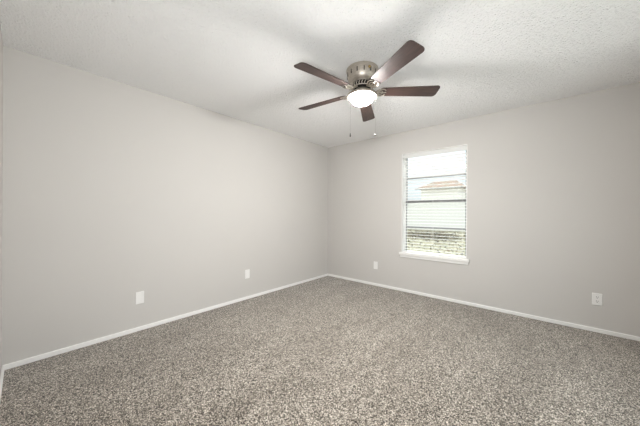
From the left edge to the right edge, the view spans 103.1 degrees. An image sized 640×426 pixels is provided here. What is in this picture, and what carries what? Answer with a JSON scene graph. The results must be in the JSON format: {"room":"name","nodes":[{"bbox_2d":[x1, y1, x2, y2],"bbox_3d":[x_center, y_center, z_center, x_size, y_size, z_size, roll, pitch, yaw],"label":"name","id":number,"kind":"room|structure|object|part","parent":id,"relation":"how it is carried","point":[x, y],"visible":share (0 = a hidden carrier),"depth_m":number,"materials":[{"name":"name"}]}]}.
{"room":"empty bedroom","nodes":[
{"label":"empty bedroom","id":0,"kind":"room"},
{"bbox_2d":[0,24,2,374],"bbox_3d":[-0.973,-0.032,0.601,3.870,2.455,0.140,0,0,41],"label":"wall","id":1,"kind":"structure","parent":0,"point":[1,39],"depth_m":1.80,"materials":[{"name":"paint"}]},
{"bbox_2d":[0,366,3,400],"bbox_3d":[-0.929,1.175,0.659,3.844,0.041,0.013,0,0,41],"label":"baseboard","id":2,"kind":"structure","parent":1,"relation":"attached to","point":[2,368],"depth_m":1.75,"materials":[{"name":"white paint"}]},
{"bbox_2d":[2,45,327,364],"bbox_3d":[-1.173,-0.033,3.443,0.140,2.455,4.189,0,0,41],"label":"wall","id":3,"kind":"structure","parent":0,"point":[113,191],"depth_m":2.53,"materials":[{"name":"paint"}]},
{"bbox_2d":[135,291,143,303],"bbox_3d":[-1.826,0.859,2.575,0.008,0.122,0.073,0,0,41],"label":"blank plate","id":4,"kind":"object","parent":3,"relation":"attached to","point":[139,295],"visible":1,"depth_m":2.57,"materials":[{"name":"white plastic"}]},
{"bbox_2d":[2,274,327,369],"bbox_3d":[-1.120,1.175,3.394,0.013,0.041,3.909,0,0,41],"label":"baseboard","id":5,"kind":"structure","parent":3,"relation":"attached to","point":[105,338],"depth_m":2.52,"materials":[{"name":"white paint"}]},
{"bbox_2d":[245,269,249,278],"bbox_3d":[-1.008,0.847,3.526,0.008,0.122,0.073,0,0,41],"label":"wall outlet","id":6,"kind":"object","parent":3,"relation":"attached to","point":[247,272],"visible":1,"depth_m":3.52,"materials":[{"name":"white plastic"}]},
{"bbox_2d":[0,276,639,425],"bbox_3d":[0.341,1.262,2.136,4.150,0.120,4.189,0,0,41],"label":"floor","id":7,"kind":"structure","parent":0,"point":[327,350],"depth_m":1.93,"materials":[{"name":"carpet"}]},
{"bbox_2d":[0,0,639,147],"bbox_3d":[0.352,-1.313,2.136,4.150,0.120,4.189,0,0,41],"label":"ceiling","id":8,"kind":"structure","parent":0,"point":[237,59],"depth_m":1.95,"materials":[{"name":"white paint"}]},
{"bbox_2d":[294,40,439,136],"bbox_3d":[0.335,-0.950,2.228,1.293,0.608,1.299,0,0,41],"label":"ceiling fan","id":9,"kind":"object","parent":8,"relation":"hanging from","point":[362,76],"visible":1,"depth_m":2.12,"materials":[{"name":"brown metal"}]},
{"bbox_3d":[0.027,-1.060,2.455,0.524,0.006,0.136,0,13,34],"label":"blade","id":10,"kind":"part","parent":9,"relation":"part of","materials":[{"name":"brown wood"}]},
{"bbox_3d":[0.044,-1.060,1.971,0.524,0.006,0.136,0,13,-38],"label":"blade","id":11,"kind":"part","parent":9,"relation":"part of","materials":[{"name":"brown wood"}]},
{"bbox_3d":[0.368,-0.975,2.225,0.196,0.064,0.196,0,0,41],"label":"lamp shade","id":12,"kind":"part","parent":9,"relation":"part of","materials":[{"name":"white glass"}]},
{"bbox_3d":[0.482,-1.054,2.621,0.136,0.006,0.524,-13,-4,15],"label":"blade","id":13,"kind":"part","parent":9,"relation":"part of","materials":[{"name":"brown wood"}]},
{"bbox_3d":[0.523,-1.062,1.843,0.136,0.006,0.524,14,-6,-21],"label":"blade","id":14,"kind":"part","parent":9,"relation":"part of","materials":[{"name":"brown wood"}]},
{"bbox_3d":[0.780,-1.071,2.239,0.524,0.006,0.136,-2,-13,-2],"label":"blade","id":15,"kind":"part","parent":9,"relation":"part of","materials":[{"name":"brown wood"}]},
{"bbox_2d":[328,82,639,336],"bbox_3d":[1.667,-0.020,3.671,3.870,2.455,0.140,0,0,41],"label":"wall","id":16,"kind":"structure","parent":0,"point":[553,187],"depth_m":2.96,"materials":[{"name":"paint"}]},
{"bbox_2d":[399,144,468,264],"bbox_3d":[1.633,-0.115,3.674,0.950,1.589,0.169,0,0,41],"label":"window","id":17,"kind":"structure","parent":16,"relation":"in","point":[456,260],"depth_m":3.73,"materials":[{"name":"white plastic"}]},
{"bbox_3d":[1.617,0.641,3.659,0.950,0.076,0.129,0,0,41],"label":"sill","id":18,"kind":"part","parent":17,"relation":"part of","materials":[{"name":"white paint"}]},
{"bbox_2d":[403,145,466,257],"bbox_3d":[1.627,-0.149,3.667,0.872,1.505,0.063,0,0,41],"label":"window blind","id":19,"kind":"object","parent":17,"relation":"attached to","point":[464,147],"visible":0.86,"depth_m":3.63,"materials":[{"name":"white plastic"}]},
{"bbox_3d":[1.340,-0.136,3.920,0.002,1.455,0.055,0,0,41],"label":"ladder cord","id":20,"kind":"part","parent":19,"relation":"part of","materials":[{"name":"white fabric"}]},
{"bbox_3d":[1.630,-0.134,3.670,0.002,1.455,0.055,0,0,41],"label":"ladder cord","id":21,"kind":"part","parent":19,"relation":"part of","materials":[{"name":"white fabric"}]},
{"bbox_3d":[1.627,0.594,3.670,0.866,0.018,0.048,0,0,41],"label":"rail","id":22,"kind":"part","parent":19,"relation":"part of","materials":[{"name":"white plastic"}]},
{"bbox_3d":[1.671,0.220,3.720,0.834,0.739,0.012,0,0,41],"label":"sash","id":23,"kind":"part","parent":17,"relation":"part of","materials":[{"name":"grey metal"}]},
{"bbox_3d":[1.668,-0.169,3.714,0.834,0.038,0.052,0,0,41],"label":"meeting rail","id":24,"kind":"part","parent":17,"relation":"part of","materials":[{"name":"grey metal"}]},
{"bbox_3d":[1.683,-0.535,3.729,0.834,0.694,0.012,0,0,41],"label":"sash","id":25,"kind":"part","parent":17,"relation":"part of","materials":[{"name":"grey metal"}]},
{"bbox_2d":[328,274,639,340],"bbox_3d":[1.612,1.187,3.613,3.844,0.041,0.013,0,0,41],"label":"baseboard","id":26,"kind":"structure","parent":16,"relation":"attached to","point":[631,337],"depth_m":3.04,"materials":[{"name":"white paint"}]},
{"bbox_2d":[592,293,602,305],"bbox_3d":[2.816,0.877,2.581,0.073,0.122,0.009,0,0,41],"label":"electrical outlet","id":27,"kind":"object","parent":16,"relation":"attached to","point":[596,297],"visible":1,"depth_m":2.58,"materials":[{"name":"white plastic"}]},
{"label":"outside","id":28,"kind":"structure","parent":0,"visible":0},
{"bbox_2d":[407,228,464,255],"bbox_3d":[5.013,1.472,30.472,54.000,0.200,44.850,0,0,41],"label":"ground","id":29,"kind":"structure","parent":28,"point":[461,241],"depth_m":11.08,"materials":[{"name":"green plant"}]},
{"bbox_2d":[407,202,464,230],"bbox_3d":[9.215,0.185,20.921,11.540,2.410,0.180,0,0,41],"label":"fence","id":30,"kind":"object","parent":29,"relation":"on","point":[435,216],"visible":0.21,"depth_m":20.62,"materials":[{"name":"white wood"}]},
{"bbox_2d":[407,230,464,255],"bbox_3d":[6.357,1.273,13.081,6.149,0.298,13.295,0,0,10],"label":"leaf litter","id":31,"kind":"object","parent":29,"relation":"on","point":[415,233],"visible":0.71,"depth_m":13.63,"materials":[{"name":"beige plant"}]},
{"bbox_2d":[415,181,465,199],"bbox_3d":[13.840,-1.093,28.033,4.578,5.008,5.950,0,0,41],"label":"house","id":32,"kind":"structure","parent":29,"relation":"on","point":[428,195],"depth_m":26.23,"materials":[{"name":"white"}]}
]}

